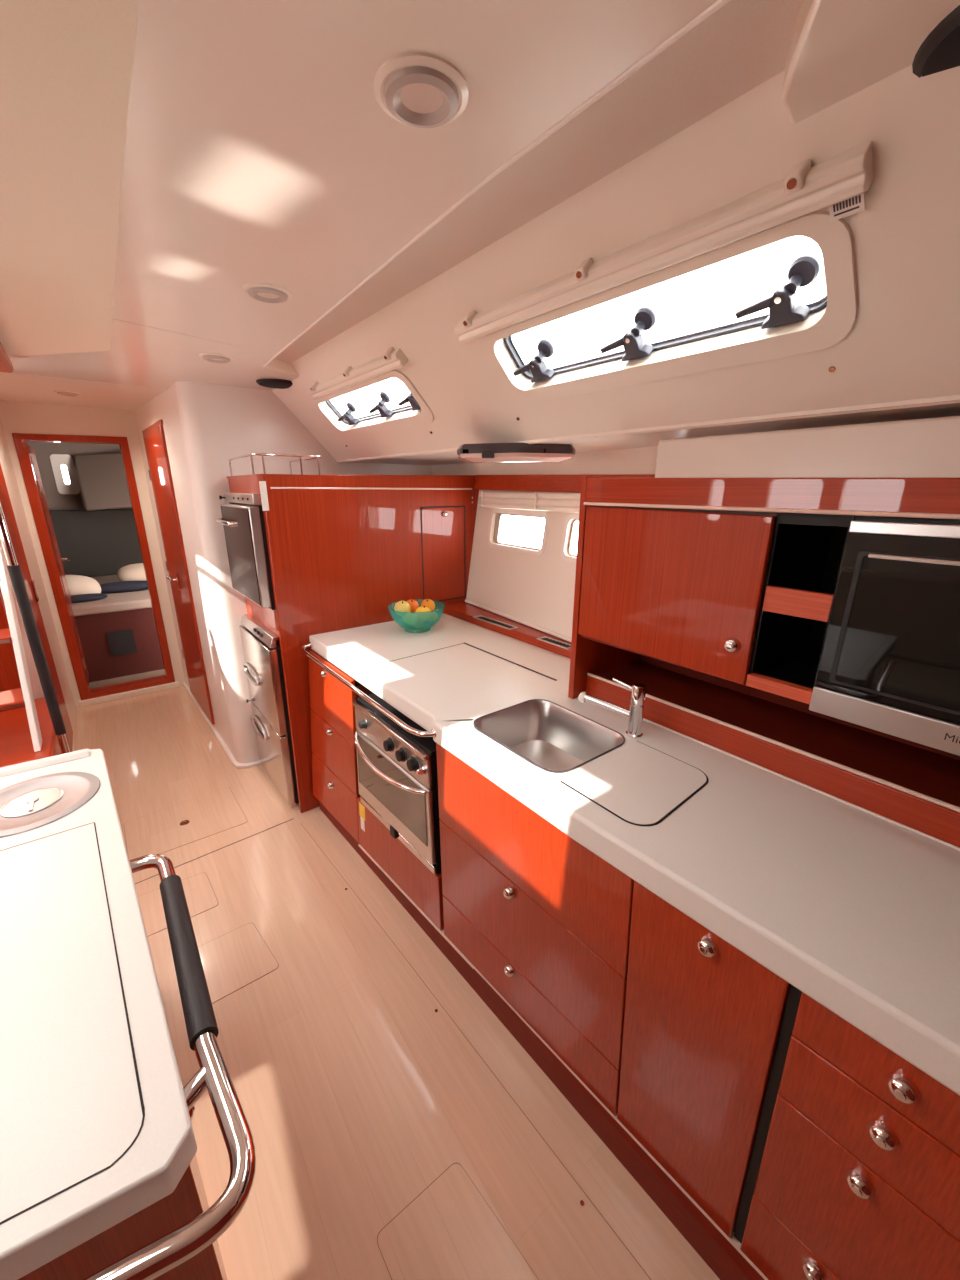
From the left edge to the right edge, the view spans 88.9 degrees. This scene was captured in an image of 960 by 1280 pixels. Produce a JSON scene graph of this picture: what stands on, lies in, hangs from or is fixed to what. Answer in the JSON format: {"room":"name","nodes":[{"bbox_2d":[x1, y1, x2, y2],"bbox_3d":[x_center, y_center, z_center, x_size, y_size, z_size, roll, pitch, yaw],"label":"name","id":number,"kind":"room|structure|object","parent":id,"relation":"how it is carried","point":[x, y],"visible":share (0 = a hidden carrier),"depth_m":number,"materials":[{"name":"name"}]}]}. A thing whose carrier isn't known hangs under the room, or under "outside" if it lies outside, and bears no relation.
{"room":"ship interior","nodes":[
{"label":"ship interior","id":0,"kind":"room"},
{"bbox_2d":[0,589,20,691],"bbox_3d":[-3.227,0.028,1.706,2.300,2.220,0.080,-13,21,-36],"label":"wall","id":1,"kind":"structure","parent":0,"point":[9,675],"depth_m":2.41,"materials":[{"name":"brown wood"}]},
{"bbox_2d":[0,420,75,751],"bbox_3d":[-2.780,-0.357,2.951,0.105,2.220,1.470,-13,21,-36],"label":"wall","id":2,"kind":"structure","parent":0,"point":[5,460],"depth_m":3.21,"materials":[{"name":"beige"}]},
{"bbox_2d":[0,464,72,751],"bbox_3d":[-2.508,-0.165,2.742,0.029,1.940,0.610,-13,21,-36],"label":"door","id":3,"kind":"structure","parent":2,"relation":"in","point":[6,504],"depth_m":2.81,"materials":[{"name":"brown wood"}]},
{"bbox_2d":[27,442,131,509],"bbox_3d":[-4.318,-1.146,5.454,3.200,2.240,0.060,-13,21,-36],"label":"wall","id":4,"kind":"structure","parent":0,"point":[43,450],"depth_m":5.15,"materials":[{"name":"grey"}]},
{"bbox_2d":[50,454,79,493],"bbox_3d":[-4.393,-1.752,5.177,0.185,0.400,0.050,-13,21,-36],"label":"window","id":5,"kind":"structure","parent":4,"relation":"in","point":[57,460],"depth_m":5.16,"materials":[{"name":"white plastic"}]},
{"bbox_2d":[0,401,184,705],"bbox_3d":[-3.811,-0.422,3.120,3.200,2.240,0.100,-13,21,-36],"label":"wall","id":6,"kind":"structure","parent":0,"point":[15,417],"depth_m":3.57,"materials":[{"name":"beige"}]},
{"bbox_2d":[12,433,174,699],"bbox_3d":[-3.097,-0.592,4.010,0.643,1.982,0.675,-13,21,-36],"label":"door frame","id":7,"kind":"structure","parent":6,"relation":"in","point":[26,456],"depth_m":3.72,"materials":[{"name":"brown wood"}]},
{"bbox_2d":[79,681,178,706],"bbox_3d":[-2.924,0.427,4.095,0.680,0.045,0.160,-13,21,-36],"label":"sill","id":8,"kind":"structure","parent":6,"relation":"attached to","point":[126,694],"depth_m":4.02,"materials":[{"name":"beige wood"}]},
{"bbox_2d":[134,381,431,762],"bbox_3d":[-1.384,-0.649,3.876,1.800,2.240,1.875,-13,21,-36],"label":"wall","id":9,"kind":"structure","parent":0,"point":[206,425],"depth_m":2.75,"materials":[{"name":"white paint"}]},
{"bbox_2d":[142,419,214,724],"bbox_3d":[-2.139,-0.431,3.417,0.080,1.970,0.821,-14,22,-38],"label":"door","id":10,"kind":"structure","parent":9,"relation":"in","point":[159,471],"depth_m":3.33,"materials":[{"name":"brown wood"}]},
{"bbox_2d":[183,683,260,767],"bbox_3d":[-2.018,0.586,3.637,0.158,0.018,1.795,-15,23,-41],"label":"baseboard","id":11,"kind":"structure","parent":9,"relation":"attached to","point":[224,746],"depth_m":3.25,"materials":[{"name":"white plastic"}]},
{"bbox_2d":[75,669,719,1279],"bbox_3d":[-1.544,1.097,2.070,5.000,0.090,10.100,-13,21,-36],"label":"floor","id":12,"kind":"structure","parent":0,"point":[355,1095],"depth_m":1.45,"materials":[{"name":"brown wood"}]},
{"bbox_2d":[0,501,69,753],"bbox_3d":[-1.997,0.011,2.240,0.058,1.944,0.638,-13,21,-36],"label":"rail","id":13,"kind":"object","parent":12,"relation":"on","point":[14,570],"visible":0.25,"depth_m":1.98,"materials":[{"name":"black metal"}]},
{"bbox_2d":[0,695,70,767],"bbox_3d":[-2.227,0.738,2.125,0.715,0.620,0.830,-13,21,-36],"label":"box","id":14,"kind":"object","parent":12,"relation":"on","point":[16,745],"visible":0.26,"depth_m":2.12,"materials":[{"name":"brown wood"}]},
{"bbox_2d":[0,537,42,751],"bbox_3d":[-2.246,-0.052,1.936,0.607,0.999,0.696,-13,21,-36],"label":"ladder","id":15,"kind":"object","parent":14,"relation":"on","point":[22,697],"visible":1,"depth_m":2.05,"materials":[{"name":"white plastic"}]},
{"bbox_2d":[49,509,163,682],"bbox_3d":[-3.742,-0.534,4.867,3.000,1.420,1.820,-13,21,-36],"label":"berth","id":16,"kind":"object","parent":12,"relation":"on","point":[117,632],"visible":0.22,"depth_m":4.49,"materials":[{"name":"red"}]},
{"bbox_2d":[65,575,100,595],"bbox_3d":[-3.603,-0.475,4.374,0.246,0.220,0.334,14,22,38],"label":"pillow","id":17,"kind":"object","parent":16,"relation":"on","point":[77,584],"visible":0.62,"depth_m":4.33,"materials":[{"name":"beige fabric"}]},
{"bbox_2d":[71,593,106,602],"bbox_3d":[-3.475,-0.366,4.287,0.338,0.060,0.187,-13,21,-36],"label":"blanket","id":18,"kind":"object","parent":16,"relation":"on","point":[94,596],"visible":0.77,"depth_m":4.26,"materials":[{"name":"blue fabric"}]},
{"bbox_2d":[107,629,136,655],"bbox_3d":[-3.162,0.022,4.321,0.185,0.215,0.008,-13,21,-36],"label":"vent","id":19,"kind":"object","parent":16,"relation":"attached to","point":[120,642],"depth_m":4.32,"materials":[{"name":"black rubber"}]},
{"bbox_2d":[100,580,147,592],"bbox_3d":[-3.407,-0.511,4.696,0.517,0.096,0.251,-13,21,-36],"label":"blanket","id":20,"kind":"object","parent":16,"relation":"on","point":[124,586],"visible":0.77,"depth_m":4.62,"materials":[{"name":"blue fabric"}]},
{"bbox_2d":[117,563,145,581],"bbox_3d":[-3.402,-0.677,4.979,0.477,0.202,0.277,-13,21,-36],"label":"pillow","id":21,"kind":"object","parent":16,"relation":"on","point":[132,572],"visible":0.38,"depth_m":4.85,"materials":[{"name":"beige fabric"}]},
{"bbox_2d":[0,749,255,1279],"bbox_3d":[-1.055,0.960,0.923,0.974,0.914,1.364,-13,21,-36],"label":"kitchen island","id":22,"kind":"object","parent":12,"relation":"on","point":[98,1146],"depth_m":0.68,"materials":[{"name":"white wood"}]},
{"bbox_2d":[0,772,100,837],"bbox_3d":[-1.115,0.410,1.220,0.272,0.025,0.272,-13,21,-36],"label":"lid","id":23,"kind":"object","parent":22,"relation":"on","point":[66,792],"visible":1,"depth_m":1.23,"materials":[{"name":"plastic"}]},
{"bbox_2d":[138,873,217,936],"bbox_3d":[-1.265,1.090,2.043,0.268,0.001,0.260,-13,21,-36],"label":"floor hatch","id":24,"kind":"object","parent":12,"relation":"on","point":[200,896],"visible":0.62,"depth_m":2.04,"materials":[{"name":"brown wood"}]},
{"bbox_2d":[124,787,247,859],"bbox_3d":[-1.522,0.938,2.528,0.510,0.004,0.400,-13,21,-36],"label":"floor hatch","id":25,"kind":"object","parent":12,"relation":"on","point":[187,822],"visible":0.87,"depth_m":2.51,"materials":[{"name":"brown wood"}]},
{"bbox_2d":[135,819,291,883],"bbox_3d":[-1.248,1.000,2.334,0.714,0.001,0.004,-14,22,-38],"label":"trim","id":26,"kind":"structure","parent":12,"relation":"on","point":[291,819],"depth_m":2.33,"materials":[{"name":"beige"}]},
{"bbox_2d":[198,923,278,1003],"bbox_3d":[-0.915,1.172,1.782,0.279,0.001,0.273,-13,21,-36],"label":"floor hatch","id":27,"kind":"object","parent":12,"relation":"on","point":[231,961],"visible":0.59,"depth_m":1.78,"materials":[{"name":"brown wood"}]},
{"bbox_2d":[239,614,298,804],"bbox_3d":[-1.179,0.370,2.691,0.082,0.935,0.580,-13,21,-36],"label":"fridge","id":28,"kind":"object","parent":12,"relation":"on","point":[263,667],"visible":1,"depth_m":2.57,"materials":[{"name":"silver metal"}]},
{"bbox_2d":[309,650,372,842],"bbox_3d":[-0.507,0.448,2.448,0.566,0.793,0.498,-13,21,-36],"label":"base cabinet","id":29,"kind":"object","parent":12,"relation":"on","point":[332,711],"visible":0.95,"depth_m":2.27,"materials":[{"name":"red wood"}]},
{"bbox_2d":[226,453,478,812],"bbox_3d":[-0.634,-0.128,2.945,1.296,1.800,0.684,-13,21,-36],"label":"tall cabinet","id":30,"kind":"object","parent":12,"relation":"on","point":[343,550],"depth_m":2.45,"materials":[{"name":"brown wood"}]},
{"bbox_2d":[215,493,275,609],"bbox_3d":[-1.186,-0.454,2.428,0.106,0.525,0.580,-13,21,-36],"label":"refrigerator","id":31,"kind":"object","parent":30,"relation":"attached to","point":[243,524],"visible":0.99,"depth_m":2.29,"materials":[{"name":"silver metal"}]},
{"bbox_2d":[357,797,443,929],"bbox_3d":[-0.152,0.838,2.118,0.533,0.245,0.613,-13,21,-36],"label":"base cabinet","id":32,"kind":"object","parent":12,"relation":"on","point":[424,887],"visible":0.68,"depth_m":1.93,"materials":[{"name":"red wood"}]},
{"bbox_2d":[352,693,441,873],"bbox_3d":[-0.236,0.510,1.916,0.390,0.488,0.547,-13,21,-36],"label":"oven","id":33,"kind":"object","parent":32,"relation":"on","point":[398,779],"visible":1,"depth_m":1.76,"materials":[{"name":"silver metal"}]},
{"bbox_2d":[377,1163,538,1279],"bbox_3d":[-0.007,1.403,1.045,0.266,0.001,0.428,-13,21,-36],"label":"floor hatch","id":34,"kind":"object","parent":12,"relation":"on","point":[449,1231],"visible":1,"depth_m":1.12,"materials":[{"name":"brown wood"}]},
{"bbox_2d":[301,824,650,1279],"bbox_3d":[-0.005,1.266,1.486,0.015,0.001,2.852,-14,22,-38],"label":"trim","id":35,"kind":"structure","parent":12,"relation":"on","point":[301,824],"depth_m":1.39,"materials":[{"name":"brown wood"}]},
{"bbox_2d":[436,743,633,1115],"bbox_3d":[0.278,0.736,1.528,0.511,0.793,0.723,-13,21,-36],"label":"base cabinet","id":36,"kind":"object","parent":12,"relation":"on","point":[541,916],"visible":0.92,"depth_m":1.31,"materials":[{"name":"red wood"}]},
{"bbox_2d":[319,801,767,1279],"bbox_3d":[0.409,1.229,1.446,0.497,0.098,3.500,-13,21,-36],"label":"plinth","id":37,"kind":"object","parent":12,"relation":"on","point":[721,1253],"visible":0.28,"depth_m":1.28,"materials":[{"name":"brown wood"}]},
{"bbox_2d":[617,880,790,1237],"bbox_3d":[0.590,0.854,1.147,0.508,0.793,0.285,-13,21,-36],"label":"base cabinet","id":38,"kind":"object","parent":12,"relation":"on","point":[703,1019],"visible":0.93,"depth_m":0.99,"materials":[{"name":"red wood"}]},
{"bbox_2d":[734,985,801,1242],"bbox_3d":[0.542,0.921,0.928,0.076,0.795,0.016,-13,21,-36],"label":"strip","id":39,"kind":"object","parent":12,"relation":"on","point":[794,996],"visible":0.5,"depth_m":0.90,"materials":[{"name":"black"}]},
{"bbox_2d":[740,992,959,1279],"bbox_3d":[0.848,0.949,0.843,0.492,0.793,0.500,-13,21,-36],"label":"base cabinet","id":40,"kind":"object","parent":12,"relation":"on","point":[858,1178],"visible":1,"depth_m":0.78,"materials":[{"name":"red wood"}]},
{"bbox_3d":[1.274,1.104,0.348,0.456,0.793,0.838,-13,21,-36],"label":"base cabinet","id":41,"kind":"object","parent":12,"relation":"on","visible":0},
{"bbox_2d":[309,613,959,1094],"bbox_3d":[0.540,0.355,1.292,0.799,0.071,3.518,-13,21,-36],"label":"countertop","id":42,"kind":"structure","parent":41,"relation":"on","point":[857,910],"depth_m":0.98,"materials":[{"name":"white stone"}]},
{"bbox_2d":[301,642,435,737],"bbox_3d":[-0.496,0.163,1.931,0.067,0.038,1.159,-13,21,-36],"label":"guard rail","id":43,"kind":"object","parent":42,"relation":"attached to","point":[364,696],"visible":0.98,"depth_m":1.77,"materials":[{"name":"silver metal"}]},
{"bbox_2d":[473,699,624,772],"bbox_3d":[0.198,0.341,1.473,0.318,0.154,0.381,-13,21,-36],"label":"sink","id":44,"kind":"object","parent":42,"relation":"in","point":[552,737],"visible":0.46,"depth_m":1.59,"materials":[{"name":"silver metal"}]},
{"bbox_2d":[578,678,646,737],"bbox_3d":[0.388,0.184,1.458,0.215,0.157,0.048,15,22,39],"label":"faucet","id":45,"kind":"object","parent":42,"relation":"on","point":[635,714],"visible":1,"depth_m":1.41,"materials":[{"name":"silver metal"}]},
{"bbox_2d":[560,741,708,825],"bbox_3d":[0.395,0.344,1.204,0.324,0.002,0.247,-13,21,-36],"label":"cover","id":46,"kind":"object","parent":42,"relation":"in","point":[638,783],"visible":1,"depth_m":1.19,"materials":[{"name":"white"}]},
{"bbox_2d":[586,661,959,847],"bbox_3d":[1.074,0.347,1.056,0.309,0.086,1.910,-13,21,-36],"label":"niche shelf","id":47,"kind":"object","parent":42,"relation":"on","point":[916,788],"visible":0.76,"depth_m":1.25,"materials":[{"name":"brown wood"}]},
{"bbox_2d":[643,718,959,850],"bbox_3d":[0.980,0.426,0.938,0.006,0.005,2.010,-13,21,-36],"label":"trim","id":48,"kind":"structure","parent":42,"relation":"on","point":[649,721],"depth_m":1.16,"materials":[{"name":"white plastic"}]},
{"bbox_3d":[-0.317,-0.112,2.461,0.284,0.126,0.284,-13,21,-36],"label":"fruit bowl","id":49,"kind":"object","parent":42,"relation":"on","visible":0},
{"bbox_2d":[394,601,410,615],"bbox_3d":[-0.379,-0.155,2.392,0.079,0.076,0.080,-13,21,-36],"label":"apple","id":50,"kind":"object","parent":49,"relation":"in","point":[401,608],"visible":0.98,"depth_m":2.37,"materials":[{"name":"yellow food"}]},
{"bbox_2d":[404,612,417,624],"bbox_3d":[-0.335,-0.106,2.381,0.066,0.065,0.066,-13,21,-36],"label":"lemon","id":51,"kind":"object","parent":49,"relation":"in","point":[411,618],"visible":1,"depth_m":2.36,"materials":[{"name":"food"}]},
{"bbox_2d":[406,599,418,612],"bbox_3d":[-0.347,-0.171,2.484,0.076,0.073,0.076,-13,21,-36],"label":"orange","id":52,"kind":"object","parent":49,"relation":"in","point":[414,605],"visible":0.62,"depth_m":2.46,"materials":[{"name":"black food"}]},
{"bbox_2d":[413,620,423,627],"bbox_3d":[-0.308,-0.090,2.448,0.059,0.060,0.060,-13,21,-36],"label":"orange","id":53,"kind":"object","parent":49,"relation":"in","point":[419,624],"visible":0.51,"depth_m":2.43,"materials":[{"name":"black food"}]},
{"bbox_2d":[415,606,430,620],"bbox_3d":[-0.280,-0.131,2.412,0.080,0.077,0.080,-13,21,-36],"label":"lemon","id":54,"kind":"object","parent":49,"relation":"in","point":[423,613],"visible":0.97,"depth_m":2.38,"materials":[{"name":"food"}]},
{"bbox_2d":[421,599,434,610],"bbox_3d":[-0.267,-0.174,2.502,0.076,0.073,0.076,-13,21,-36],"label":"clementine","id":55,"kind":"object","parent":49,"relation":"in","point":[430,604],"visible":0.63,"depth_m":2.48,"materials":[{"name":"orange food"}]},
{"bbox_2d":[428,610,437,621],"bbox_3d":[-0.242,-0.121,2.459,0.060,0.060,0.060,-13,21,-36],"label":"clementine","id":56,"kind":"object","parent":49,"relation":"in","point":[434,616],"visible":0.77,"depth_m":2.44,"materials":[{"name":"orange"}]},
{"bbox_2d":[432,463,481,474],"bbox_3d":[-0.114,-0.274,3.352,0.045,1.840,0.681,-13,21,-36],"label":"wall","id":57,"kind":"structure","parent":0,"point":[464,468],"depth_m":3.10,"materials":[{"name":"beige paint"}]},
{"bbox_2d":[0,0,959,410],"bbox_3d":[-0.857,-0.705,0.409,2.620,0.100,7.600,-13,21,-36],"label":"ceiling","id":58,"kind":"structure","parent":0,"point":[261,147],"depth_m":0.72,"materials":[{"name":"beige paint"}]},
{"bbox_2d":[54,391,81,395],"bbox_3d":[-2.355,-1.407,2.795,0.124,0.014,0.124,-13,21,-36],"label":"recessed light","id":59,"kind":"object","parent":58,"relation":"in","point":[64,393],"visible":1,"depth_m":2.77,"materials":[{"name":"beige"}]},
{"bbox_2d":[0,0,139,356],"bbox_3d":[-0.637,-0.706,0.587,0.418,0.005,3.999,-13,21,-36],"label":"ceiling panel","id":60,"kind":"object","parent":58,"relation":"attached to","point":[66,66],"visible":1,"depth_m":0.79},
{"bbox_2d":[0,342,12,372],"bbox_3d":[-1.567,-0.966,1.528,0.068,0.054,1.180,-13,21,-36],"label":"grab rail","id":61,"kind":"object","parent":60,"relation":"attached to","point":[6,365],"visible":1,"depth_m":1.83,"materials":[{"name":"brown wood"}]},
{"bbox_2d":[199,353,233,362],"bbox_3d":[-1.053,-1.125,1.957,0.124,0.014,0.124,-13,21,-36],"label":"recessed light","id":62,"kind":"object","parent":58,"relation":"in","point":[211,357],"visible":1,"depth_m":1.93,"materials":[{"name":"beige plastic"}]},
{"bbox_2d":[242,283,292,302],"bbox_3d":[-0.567,-0.922,1.308,0.124,0.014,0.124,-13,21,-36],"label":"recessed light","id":63,"kind":"object","parent":58,"relation":"in","point":[263,292],"visible":1,"depth_m":1.29,"materials":[{"name":"beige"}]},
{"bbox_2d":[257,293,278,297],"bbox_3d":[-0.567,-0.925,1.307,0.062,0.003,0.062,-13,21,-36],"label":"diffuser","id":64,"kind":"object","parent":63,"relation":"attached to","point":[259,295],"depth_m":1.31,"materials":[{"name":"beige"}]},
{"bbox_2d":[256,379,291,388],"bbox_3d":[-1.007,-1.270,2.433,0.196,0.019,0.196,-13,21,-36],"label":"speaker","id":65,"kind":"object","parent":58,"relation":"attached to","point":[270,383],"visible":0.87,"depth_m":2.38},
{"bbox_2d":[259,382,291,388],"bbox_3d":[-1.007,-1.268,2.434,0.176,0.015,0.176,-13,21,-36],"label":"grille","id":66,"kind":"object","parent":65,"relation":"attached to","point":[278,385],"depth_m":2.41,"materials":[{"name":"black plastic"}]},
{"bbox_2d":[374,52,467,127],"bbox_3d":[-0.077,-0.717,0.648,0.124,0.014,0.124,-13,21,-36],"label":"recessed light","id":67,"kind":"object","parent":58,"relation":"in","point":[416,89],"visible":1,"depth_m":0.63,"materials":[{"name":"beige"}]},
{"bbox_2d":[400,83,442,112],"bbox_3d":[-0.077,-0.719,0.647,0.062,0.003,0.062,-13,21,-36],"label":"diffuser","id":68,"kind":"object","parent":67,"relation":"attached to","point":[414,97],"depth_m":0.65,"materials":[{"name":"beige"}]},
{"bbox_2d":[912,5,959,77],"bbox_3d":[0.613,-0.682,0.552,0.196,0.019,0.196,-13,21,-36],"label":"speaker","id":69,"kind":"object","parent":58,"relation":"attached to","point":[940,51],"visible":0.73,"depth_m":0.57},
{"bbox_2d":[922,25,959,76],"bbox_3d":[0.613,-0.680,0.552,0.176,0.015,0.176,-13,21,-36],"label":"grille","id":70,"kind":"object","parent":69,"relation":"attached to","point":[941,48],"depth_m":0.57,"materials":[{"name":"black plastic"}]},
{"bbox_2d":[275,0,803,362],"bbox_3d":[-0.277,-1.012,1.383,0.450,0.025,2.500,-13,21,-36],"label":"ceiling","id":71,"kind":"structure","parent":0,"point":[742,45],"depth_m":0.80,"materials":[{"name":"white paint"}]},
{"bbox_2d":[466,446,657,637],"bbox_3d":[0.310,-0.432,2.345,0.176,0.940,1.309,-10,20,-30],"label":"wall","id":72,"kind":"structure","parent":0,"point":[538,590],"depth_m":2.35,"materials":[{"name":"beige paint"}]},
{"bbox_2d":[442,602,570,657],"bbox_3d":[0.223,-0.013,2.405,0.198,0.104,1.290,-12,21,-33],"label":"ledge","id":73,"kind":"object","parent":72,"relation":"attached to","point":[464,611],"visible":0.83,"depth_m":2.43,"materials":[{"name":"brown wood"}]},
{"bbox_2d":[473,615,517,629],"bbox_3d":[0.074,-0.090,2.484,0.056,0.003,0.299,-13,21,-36],"label":"vent","id":74,"kind":"object","parent":73,"relation":"attached to","point":[486,620],"depth_m":2.48,"materials":[{"name":"silver metal"}]},
{"bbox_2d":[477,617,513,627],"bbox_3d":[0.074,-0.090,2.485,0.038,0.003,0.277,-13,21,-36],"label":"grille","id":75,"kind":"object","parent":73,"relation":"attached to","point":[488,621],"depth_m":2.48,"materials":[{"name":"black rubber"}]},
{"bbox_2d":[537,636,570,648],"bbox_3d":[0.335,0.011,2.158,0.056,0.003,0.189,-13,21,-36],"label":"vent","id":76,"kind":"object","parent":73,"relation":"attached to","point":[545,640],"depth_m":2.17,"materials":[{"name":"silver metal"}]},
{"bbox_2d":[542,638,570,647],"bbox_3d":[0.335,0.012,2.158,0.038,0.003,0.167,-13,21,-36],"label":"grille","id":77,"kind":"object","parent":73,"relation":"attached to","point":[550,642],"depth_m":2.15,"materials":[{"name":"black rubber"}]},
{"bbox_2d":[488,509,548,554],"bbox_3d":[0.198,-0.564,2.521,0.071,0.203,0.501,-10,20,-30],"label":"window","id":78,"kind":"structure","parent":72,"relation":"in","point":[501,512],"depth_m":2.54,"materials":[{"name":"white plastic"}]},
{"bbox_2d":[465,599,571,641],"bbox_3d":[0.248,-0.073,2.396,0.018,0.018,1.268,-10,20,-30],"label":"trim","id":79,"kind":"structure","parent":72,"relation":"attached to","point":[558,635],"depth_m":2.44,"materials":[{"name":"white plastic"}]},
{"bbox_2d":[478,492,579,512],"bbox_3d":[0.317,-0.631,2.235,0.046,0.084,1.203,-10,20,-30],"label":"roller blind","id":80,"kind":"object","parent":72,"relation":"attached to","point":[537,501],"visible":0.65,"depth_m":2.32,"materials":[{"name":"beige fabric"}]},
{"bbox_2d":[474,474,654,492],"bbox_3d":[0.318,-0.727,2.259,0.044,0.095,1.293,-10,20,-30],"label":"valance","id":81,"kind":"object","parent":72,"relation":"attached to","point":[542,483],"visible":0.56,"depth_m":2.31,"materials":[{"name":"brown wood"}]},
{"bbox_2d":[561,514,578,562],"bbox_3d":[0.521,-0.407,2.018,0.071,0.203,0.501,-10,20,-30],"label":"window","id":82,"kind":"structure","parent":72,"relation":"in","point":[575,517],"depth_m":2.19,"materials":[{"name":"white plastic"}]},
{"bbox_2d":[568,477,959,759],"bbox_3d":[1.090,0.037,0.988,0.532,0.719,1.934,-13,21,-36],"label":"upper cabinet","id":83,"kind":"object","parent":72,"relation":"attached to","point":[730,583],"visible":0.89,"depth_m":1.24,"materials":[{"name":"brown wood"}]},
{"bbox_2d":[655,416,959,477],"bbox_3d":[1.643,-0.056,0.027,0.075,0.160,3.650,-13,21,-36],"label":"wall panel","id":84,"kind":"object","parent":83,"relation":"attached to","point":[927,447],"depth_m":1.06,"materials":[{"name":"beige paint"}]},
{"bbox_2d":[812,588,834,593],"bbox_3d":[0.843,-0.092,1.196,0.331,0.010,0.134,-13,21,-36],"label":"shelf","id":85,"kind":"object","parent":83,"relation":"attached to","point":[822,590],"depth_m":1.31,"materials":[{"name":"black"}]},
{"bbox_2d":[809,516,959,755],"bbox_3d":[1.054,-0.006,0.896,0.401,0.412,0.600,-13,21,-36],"label":"microwave","id":86,"kind":"object","parent":83,"relation":"in","point":[890,660],"visible":1,"depth_m":0.93,"materials":[{"name":"black glass"}]},
{"bbox_2d":[272,65,959,462],"bbox_3d":[0.764,-0.575,0.609,0.439,0.449,5.850,-13,21,-36],"label":"wall","id":87,"kind":"structure","parent":0,"point":[902,343],"depth_m":0.92,"materials":[{"name":"beige paint"}]},
{"bbox_2d":[313,370,433,437],"bbox_3d":[-0.493,-1.045,2.172,0.196,0.216,0.920,-13,21,-36],"label":"window","id":88,"kind":"structure","parent":87,"relation":"in","point":[417,402],"depth_m":2.12,"materials":[{"name":"beige"}]},
{"bbox_2d":[309,347,407,398],"bbox_3d":[-0.534,-1.071,1.988,0.070,0.063,0.845,-13,21,-36],"label":"blind cassette","id":89,"kind":"object","parent":88,"relation":"attached to","point":[393,359],"visible":1,"depth_m":1.89,"materials":[{"name":"beige plastic"}]},
{"bbox_2d":[263,0,730,366],"bbox_3d":[-0.315,-0.920,1.275,0.028,0.009,2.142,-12,21,-34],"label":"trim","id":90,"kind":"structure","parent":87,"relation":"attached to","point":[717,5],"depth_m":0.71,"materials":[{"name":"white plastic"}]},
{"bbox_2d":[482,211,857,404],"bbox_3d":[0.343,-0.726,1.145,0.195,0.214,0.915,-13,21,-36],"label":"window","id":91,"kind":"structure","parent":87,"relation":"in","point":[834,239],"depth_m":0.99,"materials":[{"name":"beige"}]},
{"bbox_2d":[454,141,873,343],"bbox_3d":[0.242,-0.773,1.047,0.084,0.071,0.975,-13,21,-36],"label":"blind cassette","id":92,"kind":"object","parent":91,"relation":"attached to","point":[840,182],"visible":1,"depth_m":0.84,"materials":[{"name":"beige plastic"}]},
{"bbox_2d":[833,194,860,216],"bbox_3d":[0.546,-0.646,0.728,0.012,0.012,0.034,-13,21,-36],"label":"vent","id":93,"kind":"object","parent":92,"relation":"on","point":[852,205],"depth_m":0.73,"materials":[{"name":"grey plastic"}]},
{"bbox_2d":[829,366,835,371],"bbox_3d":[0.672,-0.516,0.933,0.010,0.010,0.012,-13,21,-36],"label":"stud","id":94,"kind":"object","parent":87,"relation":"attached to","point":[832,368],"visible":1,"depth_m":0.93,"materials":[{"name":"brown metal"}]},
{"bbox_2d":[336,395,959,464],"bbox_3d":[1.278,-0.509,1.049,0.968,0.060,5.850,-13,21,-36],"label":"wall ledge","id":95,"kind":"object","parent":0,"point":[641,440],"visible":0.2,"depth_m":1.24,"materials":[{"name":"beige"}]},
{"bbox_2d":[457,443,574,462],"bbox_3d":[0.130,-0.673,1.763,0.430,0.060,0.175,1,17,2],"label":"lamp","id":96,"kind":"object","parent":95,"relation":"attached to","point":[480,452],"visible":0.99,"depth_m":1.71,"materials":[{"name":"grey plastic"}]},
{"bbox_2d":[482,450,493,458],"bbox_3d":[0.028,-0.647,1.703,0.044,0.028,0.024,1,17,2],"label":"switch","id":97,"kind":"object","parent":96,"relation":"attached to","point":[486,454],"depth_m":1.69,"materials":[{"name":"grey plastic"}]},
{"bbox_3d":[-2.474,-1.168,5.609,0.100,2.200,2.360,-13,21,-36],"label":"wall","id":98,"kind":"structure","parent":0,"visible":0},
{"bbox_2d":[72,453,131,510],"bbox_3d":[-3.444,-1.780,5.346,1.520,0.676,0.877,-13,21,-36],"label":"cabinet","id":99,"kind":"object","parent":98,"relation":"attached to","point":[101,478],"depth_m":5.13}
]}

